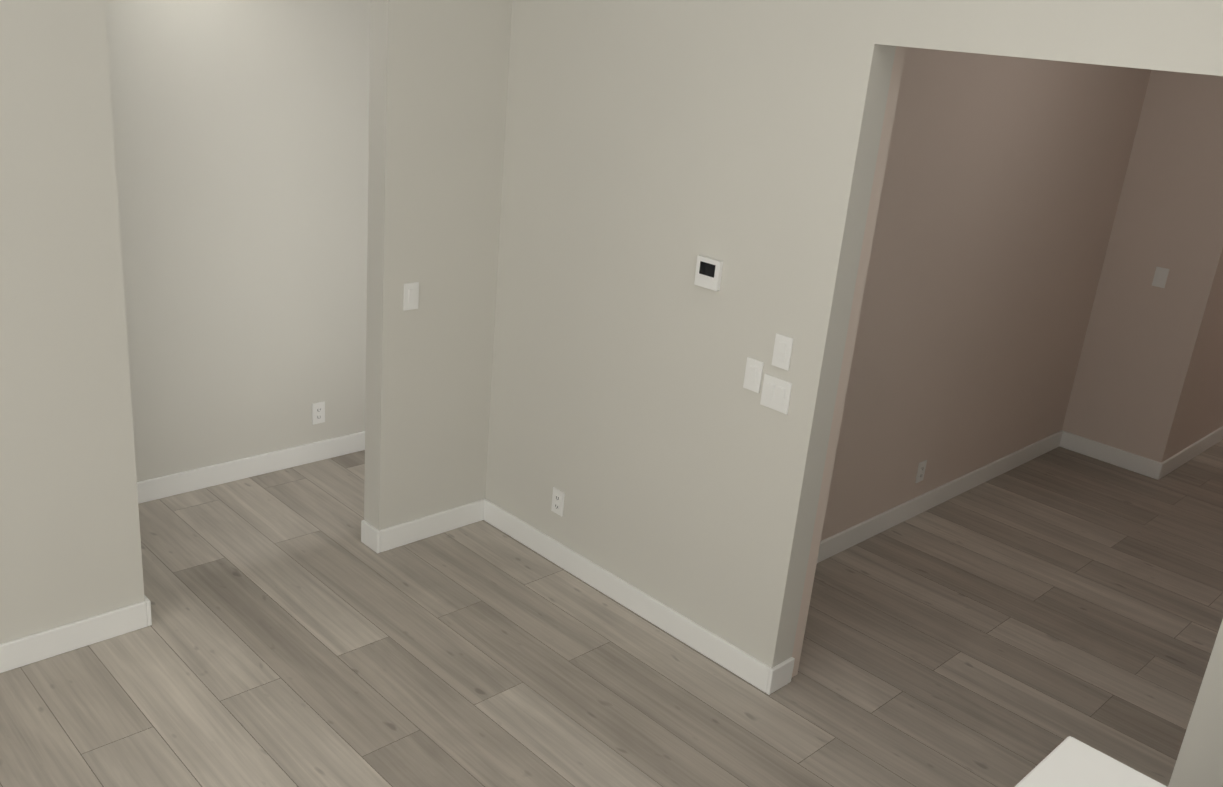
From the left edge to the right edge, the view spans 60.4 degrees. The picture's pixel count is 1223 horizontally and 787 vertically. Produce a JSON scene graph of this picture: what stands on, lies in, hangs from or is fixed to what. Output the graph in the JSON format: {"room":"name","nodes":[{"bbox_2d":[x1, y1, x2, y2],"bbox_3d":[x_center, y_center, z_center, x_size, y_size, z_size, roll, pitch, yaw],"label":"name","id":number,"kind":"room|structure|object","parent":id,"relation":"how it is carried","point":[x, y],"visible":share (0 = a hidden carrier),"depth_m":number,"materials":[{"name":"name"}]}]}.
{"room":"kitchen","nodes":[
{"label":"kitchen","id":0,"kind":"room"},
{"bbox_2d":[105,0,369,481],"bbox_3d":[-1.788,-0.785,4.696,5.000,2.540,0.120,-13,27,-43],"label":"wall","id":1,"kind":"structure","parent":0,"point":[241,135],"depth_m":4.73,"materials":[{"name":"paint"}]},
{"bbox_2d":[137,431,364,503],"bbox_3d":[-1.849,0.379,5.056,4.760,0.105,0.016,-13,27,-43],"label":"baseboard","id":2,"kind":"structure","parent":1,"relation":"attached to","point":[195,479],"depth_m":5.12,"materials":[{"name":"white wood"}]},
{"bbox_2d":[312,401,324,424],"bbox_3d":[-1.483,0.099,5.321,0.070,0.112,0.008,-13,27,-43],"label":"outlet","id":3,"kind":"object","parent":1,"relation":"attached to","point":[318,412],"visible":1,"depth_m":5.32,"materials":[{"name":"plastic"}]},
{"bbox_2d":[0,0,511,643],"bbox_3d":[-2.888,-0.382,2.190,6.930,3.250,0.120,-13,27,-43],"label":"wall","id":4,"kind":"structure","parent":0,"point":[70,544],"depth_m":3.68,"materials":[{"name":"paint"}]},
{"bbox_2d":[0,499,483,672],"bbox_3d":[-3.029,1.099,2.701,6.674,0.105,0.136,-13,27,-43],"label":"baseboard","id":5,"kind":"structure","parent":4,"relation":"attached to","point":[33,648],"depth_m":3.81,"materials":[{"name":"white wood"}]},
{"bbox_2d":[403,282,418,310],"bbox_3d":[-0.814,-0.395,4.278,0.070,0.112,0.011,-13,27,-43],"label":"light switch","id":6,"kind":"object","parent":4,"relation":"attached to","point":[411,297],"visible":1,"depth_m":4.27,"materials":[{"name":"plastic"}]},
{"bbox_2d":[0,440,1222,786],"bbox_3d":[1.245,0.951,4.579,15.620,0.100,5.875,-13,27,-43],"label":"floor","id":7,"kind":"structure","parent":0,"point":[1014,626],"depth_m":3.97,"materials":[{"name":"grey wood"}]},
{"bbox_2d":[485,0,1222,786],"bbox_3d":[0.741,-0.453,3.369,0.120,3.250,3.327,-13,27,-43],"label":"wall","id":8,"kind":"structure","parent":0,"point":[653,148],"depth_m":3.77,"materials":[{"name":"paint"}]},
{"bbox_2d":[551,487,564,515],"bbox_3d":[-0.232,0.467,4.531,0.008,0.112,0.070,-13,27,-43],"label":"electrical outlet","id":9,"kind":"object","parent":8,"relation":"attached to","point":[558,495],"visible":1,"depth_m":4.53,"materials":[{"name":"plastic"}]},
{"bbox_2d":[483,499,794,694],"bbox_3d":[0.622,1.022,3.900,0.196,0.105,3.343,-13,27,-43],"label":"baseboard","id":10,"kind":"structure","parent":8,"relation":"attached to","point":[754,671],"depth_m":4.22,"materials":[{"name":"white wood"}]},
{"bbox_2d":[694,255,722,290],"bbox_3d":[0.341,-0.423,3.695,0.020,0.105,0.105,-13,27,-43],"label":"thermostat","id":11,"kind":"object","parent":8,"relation":"attached to","point":[708,274],"visible":0.96,"depth_m":3.68,"materials":[{"name":"plastic"}]},
{"bbox_2d":[743,357,763,392],"bbox_3d":[0.489,-0.063,3.635,0.011,0.112,0.070,-13,27,-43],"label":"light switch","id":12,"kind":"object","parent":8,"relation":"attached to","point":[753,374],"visible":1,"depth_m":3.63,"materials":[{"name":"plastic"}]},
{"bbox_2d":[760,374,791,413],"bbox_3d":[0.559,0.002,3.578,0.011,0.112,0.115,-13,27,-43],"label":"light switch","id":13,"kind":"object","parent":8,"relation":"attached to","point":[776,393],"visible":1,"depth_m":3.58,"materials":[{"name":"plastic"}]},
{"bbox_2d":[771,333,793,370],"bbox_3d":[0.572,-0.139,3.529,0.011,0.112,0.070,-13,27,-43],"label":"light switch","id":14,"kind":"object","parent":8,"relation":"attached to","point":[782,351],"visible":1,"depth_m":3.52,"materials":[{"name":"plastic"}]},
{"bbox_2d":[792,46,915,676],"bbox_3d":[0.665,-0.529,3.562,0.060,3.250,0.463,-13,27,-43],"label":"wall","id":15,"kind":"structure","parent":0,"point":[901,74],"depth_m":3.80,"materials":[{"name":"paint"}]},
{"bbox_2d":[828,48,1151,536],"bbox_3d":[1.711,-0.929,4.976,3.610,3.250,0.120,-13,27,-43],"label":"wall","id":16,"kind":"structure","parent":0,"point":[1032,226],"depth_m":5.15,"materials":[{"name":"paint"}]},
{"bbox_2d":[915,460,926,482],"bbox_3d":[1.572,0.396,5.332,0.070,0.112,0.008,-13,27,-43],"label":"outlet","id":17,"kind":"object","parent":16,"relation":"attached to","point":[921,471],"visible":1,"depth_m":5.33,"materials":[{"name":"plastic"}]},
{"bbox_2d":[817,430,1064,562],"bbox_3d":[1.597,0.574,5.432,3.430,0.105,0.020,-13,27,-43],"label":"baseboard","id":18,"kind":"structure","parent":16,"relation":"attached to","point":[839,542],"depth_m":5.50,"materials":[{"name":"white wood"}]},
{"bbox_2d":[1064,70,1222,453],"bbox_3d":[3.166,-1.139,5.963,0.120,3.250,0.420,-13,27,-43],"label":"wall","id":19,"kind":"structure","parent":0,"point":[1176,156],"depth_m":6.04,"materials":[{"name":"paint"}]},
{"bbox_2d":[1061,431,1164,478],"bbox_3d":[3.029,0.372,6.390,0.024,0.105,0.570,-13,27,-43],"label":"baseboard","id":20,"kind":"structure","parent":19,"relation":"attached to","point":[1151,468],"depth_m":6.37,"materials":[{"name":"white wood"}]},
{"bbox_2d":[1152,267,1168,287],"bbox_3d":[3.140,-0.664,6.013,0.011,0.112,0.070,-13,27,-43],"label":"light switch","id":21,"kind":"object","parent":19,"relation":"attached to","point":[1160,276],"visible":1,"depth_m":6.01,"materials":[{"name":"plastic"}]},
{"bbox_2d":[1136,150,1222,462],"bbox_3d":[5.125,-1.470,7.428,5.020,3.250,0.120,-13,27,-43],"label":"wall","id":22,"kind":"structure","parent":0,"point":[1187,403],"depth_m":6.08,"materials":[{"name":"paint"}]},
{"bbox_2d":[1157,426,1222,479],"bbox_3d":[4.985,0.040,7.857,4.916,0.105,0.020,-13,27,-43],"label":"baseboard","id":23,"kind":"structure","parent":22,"relation":"attached to","point":[1172,463],"depth_m":6.54,"materials":[{"name":"white wood"}]},
{"bbox_3d":[2.228,1.846,0.584,0.150,1.045,4.188,-13,27,-43],"label":"wall","id":24,"kind":"structure","parent":0,"visible":0},
{"bbox_2d":[1015,736,1166,786],"bbox_3d":[2.235,1.330,0.445,0.260,0.091,4.303,-13,27,-43],"label":"half wall cap","id":25,"kind":"object","parent":24,"relation":"on","point":[1069,761],"visible":1,"depth_m":1.83,"materials":[{"name":"white paint"}]}
]}

